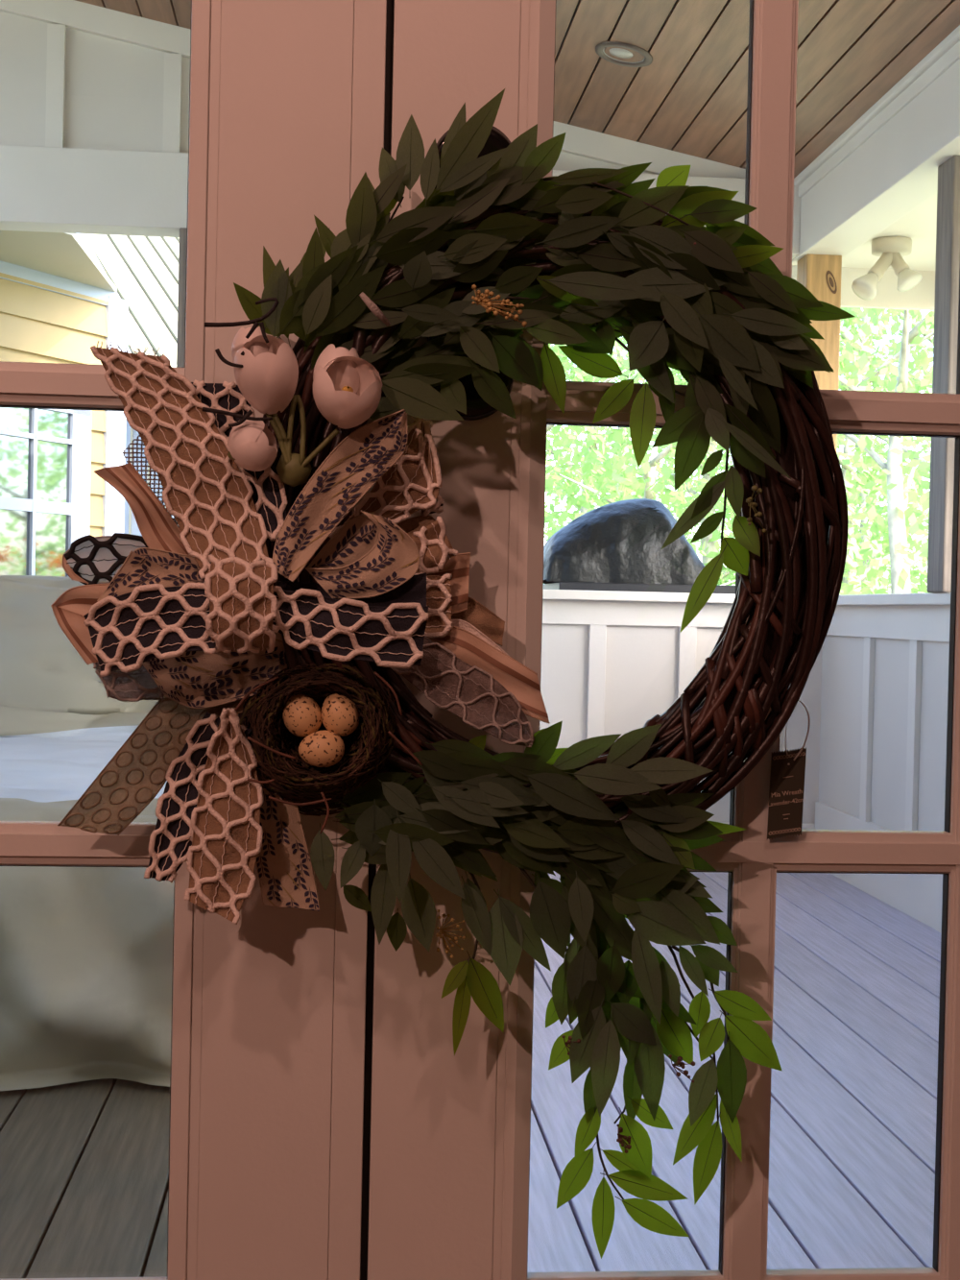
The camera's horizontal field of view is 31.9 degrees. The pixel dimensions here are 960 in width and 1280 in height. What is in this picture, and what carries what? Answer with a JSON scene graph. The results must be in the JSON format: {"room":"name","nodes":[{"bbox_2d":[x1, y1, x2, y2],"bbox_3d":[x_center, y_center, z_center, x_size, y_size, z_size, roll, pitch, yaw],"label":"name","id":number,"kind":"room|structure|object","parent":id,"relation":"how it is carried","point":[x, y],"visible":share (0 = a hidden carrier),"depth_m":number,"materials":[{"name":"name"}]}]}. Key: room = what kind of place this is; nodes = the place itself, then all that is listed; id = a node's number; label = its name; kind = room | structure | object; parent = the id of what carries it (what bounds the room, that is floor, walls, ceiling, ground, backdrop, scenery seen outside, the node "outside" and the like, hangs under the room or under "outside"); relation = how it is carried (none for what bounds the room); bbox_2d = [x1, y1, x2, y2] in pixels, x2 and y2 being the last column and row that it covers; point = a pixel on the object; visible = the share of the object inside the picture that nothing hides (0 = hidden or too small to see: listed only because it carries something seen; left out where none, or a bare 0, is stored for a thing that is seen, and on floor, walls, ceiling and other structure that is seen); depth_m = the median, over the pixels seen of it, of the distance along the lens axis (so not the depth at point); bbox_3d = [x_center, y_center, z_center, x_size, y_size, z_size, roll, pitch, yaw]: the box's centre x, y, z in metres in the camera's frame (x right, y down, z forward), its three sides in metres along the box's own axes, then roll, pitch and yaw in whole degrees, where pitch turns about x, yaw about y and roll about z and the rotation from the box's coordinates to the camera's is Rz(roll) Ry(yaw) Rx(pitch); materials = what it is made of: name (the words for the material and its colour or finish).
{"room":"house entryway","nodes":[
{"label":"house entryway","id":0,"kind":"room"},
{"bbox_2d":[0,0,800,259],"bbox_3d":[-1.916,-2.286,6.315,6.360,1.443,0.160,1,1,-5],"label":"wall","id":1,"kind":"structure","parent":0,"point":[94,100],"depth_m":6.32,"materials":[{"name":"white paint"}]},
{"bbox_2d":[171,0,833,155],"bbox_3d":[-0.511,-2.253,4.078,6.200,1.360,5.700,1,1,-5],"label":"porch roof","id":2,"kind":"structure","parent":0,"point":[579,0],"depth_m":5.70,"materials":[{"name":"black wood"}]},
{"bbox_2d":[75,0,959,178],"bbox_3d":[-0.858,-2.258,3.897,4.738,0.962,5.000,1,1,-5],"label":"ceiling","id":3,"kind":"structure","parent":0,"point":[856,53],"depth_m":5.52,"materials":[{"name":"brown wood"}]},
{"bbox_2d":[595,39,652,67],"bbox_3d":[0.480,-1.953,5.598,0.194,0.051,0.196,1,1,-5],"label":"ceiling light","id":4,"kind":"object","parent":3,"relation":"attached to","point":[600,48],"visible":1,"depth_m":5.59,"materials":[{"name":"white metal"}]},
{"bbox_2d":[539,589,822,829],"bbox_3d":[-1.173,0.303,6.445,5.200,1.057,0.250,1,1,-5],"label":"wall","id":5,"kind":"structure","parent":0,"point":[613,662],"depth_m":6.54,"materials":[{"name":"white paint"}]},
{"bbox_2d":[173,227,187,526],"bbox_3d":[-1.077,-0.883,6.375,0.140,1.322,0.140,1,1,-5],"label":"wooden post","id":6,"kind":"object","parent":5,"relation":"on","point":[182,230],"visible":0.2,"depth_m":6.29,"materials":[{"name":"white wood"}]},
{"bbox_2d":[796,253,842,453],"bbox_3d":[1.312,-0.834,6.572,0.140,1.322,0.142,1,1,-5],"label":"wooden post","id":7,"kind":"object","parent":5,"relation":"on","point":[821,275],"visible":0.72,"depth_m":6.50,"materials":[{"name":"brown wood"}]},
{"bbox_2d":[792,24,959,310],"bbox_3d":[1.584,-1.573,4.410,1.460,0.400,5.510,1,1,-5],"label":"wall","id":8,"kind":"structure","parent":0,"point":[879,178],"depth_m":5.80,"materials":[{"name":"white paint"}]},
{"bbox_2d":[851,236,922,300],"bbox_3d":[1.585,-1.447,6.583,0.275,0.245,0.180,1,1,-5],"label":"light","id":9,"kind":"object","parent":8,"relation":"attached to","point":[891,250],"visible":1,"depth_m":6.54,"materials":[{"name":"beige"}]},
{"bbox_2d":[814,592,950,933],"bbox_3d":[1.602,0.404,4.203,0.240,1.057,5.020,1,1,-5],"label":"wall","id":10,"kind":"structure","parent":0,"point":[885,659],"depth_m":5.79,"materials":[{"name":"white paint"}]},
{"bbox_2d":[926,155,959,592],"bbox_3d":[1.478,-0.805,5.153,0.140,1.322,0.140,1,1,-5],"label":"wooden post","id":11,"kind":"object","parent":10,"relation":"on","point":[948,229],"visible":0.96,"depth_m":5.11,"materials":[{"name":"white wood"}]},
{"bbox_3d":[6.980,0.918,34.761,100.000,0.200,54.800,1,1,-5],"label":"lawn","id":12,"kind":"structure","parent":0,"visible":0},
{"bbox_2d":[0,230,128,577],"bbox_3d":[-2.481,-0.307,7.153,0.820,3.195,3.686,2,1,27],"label":"house wing","id":13,"kind":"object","parent":12,"relation":"on","point":[57,301],"visible":0.41,"depth_m":8.39,"materials":[{"name":"yellow"}]},
{"bbox_3d":[-0.926,0.946,4.054,5.300,0.066,5.200,1,1,-5],"label":"joist","id":14,"kind":"object","parent":13,"relation":"attached to","visible":0},
{"bbox_2d":[0,870,941,1279],"bbox_3d":[-0.883,0.895,4.072,4.822,0.030,5.170,1,1,-5],"label":"floor","id":15,"kind":"structure","parent":14,"relation":"on","point":[84,1165],"depth_m":3.09,"materials":[{"name":"grey wood"}]},
{"bbox_2d":[0,575,174,1091],"bbox_3d":[-1.480,0.335,3.911,2.047,1.068,1.951,1,1,-5],"label":"sofa","id":16,"kind":"object","parent":15,"relation":"on","point":[86,953],"visible":0.37,"depth_m":3.32,"materials":[{"name":"white fabric"}]},
{"bbox_2d":[75,233,179,535],"bbox_3d":[-1.590,-0.744,10.135,2.189,4.003,1.305,1,1,-5],"label":"house wall","id":17,"kind":"structure","parent":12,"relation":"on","point":[143,270],"depth_m":10.12,"materials":[{"name":"grey wood"}]},
{"bbox_2d":[544,337,708,540],"bbox_3d":[0.416,-1.100,14.529,3.195,4.718,3.169,1,1,-5],"label":"tree","id":18,"kind":"object","parent":12,"relation":"on","point":[577,457],"visible":0.05,"depth_m":14.01,"materials":[{"name":"green plant"}]},
{"bbox_2d":[543,581,735,593],"bbox_3d":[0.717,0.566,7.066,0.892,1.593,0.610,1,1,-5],"label":"countertop","id":19,"kind":"structure","parent":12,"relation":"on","point":[576,586],"depth_m":6.74,"materials":[{"name":"grey stone"}]},
{"bbox_2d":[543,498,704,584],"bbox_3d":[0.582,-0.411,6.987,0.716,0.358,0.501,1,1,-5],"label":"covered grill","id":20,"kind":"object","parent":19,"relation":"on","point":[622,541],"visible":0.8,"depth_m":6.77,"materials":[{"name":"black fabric"}]},
{"bbox_2d":[544,337,735,584],"bbox_3d":[1.038,-1.332,16.278,3.541,5.321,3.753,1,1,11],"label":"tree","id":21,"kind":"object","parent":12,"relation":"on","point":[666,491],"visible":0.03,"depth_m":16.44,"materials":[{"name":"green plant"}]},
{"bbox_2d":[545,344,839,580],"bbox_3d":[2.013,-2.140,20.759,5.152,7.256,4.796,1,1,-22],"label":"tree","id":22,"kind":"object","parent":12,"relation":"on","point":[619,353],"visible":0.02,"depth_m":20.48,"materials":[{"name":"green plant"}]},
{"bbox_2d":[544,339,847,585],"bbox_3d":[1.364,-0.718,14.157,3.428,4.326,3.180,1,1,-5],"label":"tree","id":23,"kind":"object","parent":12,"relation":"on","point":[655,458],"visible":0.13,"depth_m":13.93,"materials":[{"name":"green plant"}]},
{"bbox_2d":[552,337,882,587],"bbox_3d":[2.352,-1.465,16.733,3.487,5.297,3.514,1,1,-5],"label":"tree","id":24,"kind":"object","parent":12,"relation":"on","point":[712,552],"visible":0.02,"depth_m":16.60,"materials":[{"name":"green plant"}]},
{"bbox_2d":[579,323,930,579],"bbox_3d":[3.208,-2.458,21.781,5.533,7.211,5.101,1,1,-19],"label":"tree","id":25,"kind":"object","parent":12,"relation":"on","point":[866,343],"visible":0.02,"depth_m":20.86,"materials":[{"name":"green plant"}]},
{"bbox_2d":[671,313,933,594],"bbox_3d":[4.605,-2.932,20.813,5.109,8.192,5.060,0,1,-42],"label":"tree","id":26,"kind":"object","parent":12,"relation":"on","point":[850,336],"visible":0.04,"depth_m":20.77,"materials":[{"name":"green plant"}]},
{"bbox_2d":[689,307,934,593],"bbox_3d":[3.616,-1.368,15.883,3.778,5.321,3.517,1,1,-33],"label":"tree","id":27,"kind":"object","parent":12,"relation":"on","point":[851,566],"visible":0.09,"depth_m":15.58,"materials":[{"name":"green plant"}]},
{"bbox_2d":[698,307,934,595],"bbox_3d":[3.508,-1.253,13.533,3.688,5.036,3.400,2,1,42],"label":"tree","id":28,"kind":"object","parent":12,"relation":"on","point":[900,494],"visible":0.2,"depth_m":13.69,"materials":[{"name":"green plant"}]},
{"bbox_2d":[837,310,933,595],"bbox_3d":[4.749,-1.694,16.923,3.804,5.856,3.894,1,1,-5],"label":"tree","id":29,"kind":"object","parent":12,"relation":"on","point":[923,589],"visible":0.07,"depth_m":16.98,"materials":[{"name":"green plant"}]},
{"bbox_2d":[840,310,933,593],"bbox_3d":[6.072,-2.884,21.700,5.151,8.131,5.459,2,1,41],"label":"tree","id":30,"kind":"object","parent":12,"relation":"on","point":[901,316],"visible":0.02,"depth_m":21.78,"materials":[{"name":"green plant"}]},
{"bbox_3d":[-1.863,-0.319,1.287,1.700,2.450,0.100,1,1,-5],"label":"wall","id":31,"kind":"structure","parent":0,"visible":0},
{"bbox_2d":[0,0,386,1279],"bbox_3d":[-0.553,-0.116,1.375,0.934,2.060,0.050,1,1,-5],"label":"door","id":32,"kind":"structure","parent":31,"relation":"in","point":[287,97],"depth_m":1.39,"materials":[{"name":"paint"}]},
{"bbox_2d":[360,0,394,1279],"bbox_3d":[-0.086,-0.107,1.424,0.006,2.060,0.032,1,1,-5],"label":"door gap","id":33,"kind":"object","parent":31,"relation":"attached to","point":[390,3],"depth_m":1.42,"materials":[{"name":"black"}]},
{"bbox_3d":[1.623,-0.247,1.592,1.700,2.450,0.100,1,1,-5],"label":"wall","id":34,"kind":"structure","parent":0,"visible":0},
{"bbox_2d":[367,0,959,1279],"bbox_3d":[0.332,-0.098,1.453,0.830,2.060,0.050,1,1,-5],"label":"door","id":35,"kind":"structure","parent":34,"relation":"in","point":[450,1134],"depth_m":1.41,"materials":[{"name":"paint"}]},
{"bbox_2d":[427,125,513,420],"bbox_3d":[-0.004,-0.305,1.366,0.072,0.246,0.061,1,1,-5],"label":"hanger","id":36,"kind":"object","parent":35,"relation":"attached to","point":[477,408],"visible":0.1,"depth_m":1.39,"materials":[{"name":"black"}]},
{"bbox_2d":[202,87,854,1258],"bbox_3d":[0.043,0.034,1.329,0.519,0.926,0.139,1,1,-5],"label":"wreath","id":37,"kind":"object","parent":36,"relation":"hanging from","point":[597,254],"visible":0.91,"depth_m":1.32,"materials":[{"name":"green plant"}]},
{"bbox_2d":[50,340,550,924],"bbox_3d":[-0.134,-0.001,1.293,0.391,0.446,0.123,1,1,-7],"label":"ribbon bow","id":38,"kind":"object","parent":37,"relation":"attached to","point":[191,617],"visible":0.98,"depth_m":1.30,"materials":[{"name":"brown fabric"}]},
{"bbox_2d":[234,662,422,833],"bbox_3d":[-0.128,0.078,1.341,0.159,0.145,0.134,1,1,-5],"label":"nest","id":39,"kind":"object","parent":37,"relation":"attached to","point":[281,770],"visible":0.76,"depth_m":1.30,"materials":[{"name":"brown wicker"}]},
{"bbox_2d":[282,693,322,737],"bbox_3d":[-0.137,0.058,1.297,0.031,0.034,0.030,1,1,-5],"label":"egg","id":40,"kind":"object","parent":39,"relation":"in","point":[301,715],"visible":1,"depth_m":1.29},
{"bbox_2d":[298,730,344,767],"bbox_3d":[-0.122,0.084,1.291,0.035,0.028,0.028,1,1,-5],"label":"egg","id":41,"kind":"object","parent":39,"relation":"in","point":[320,748],"visible":1,"depth_m":1.28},
{"bbox_2d":[321,693,360,736],"bbox_3d":[-0.108,0.058,1.299,0.030,0.034,0.029,1,1,-5],"label":"egg","id":42,"kind":"object","parent":39,"relation":"in","point":[340,715],"visible":1,"depth_m":1.29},
{"bbox_2d":[767,699,810,839],"bbox_3d":[0.261,0.108,1.401,0.033,0.123,0.033,1,1,-5],"label":"tag","id":43,"kind":"object","parent":37,"relation":"hanging from","point":[785,804],"visible":1,"depth_m":1.42,"materials":[{"name":"brown"}]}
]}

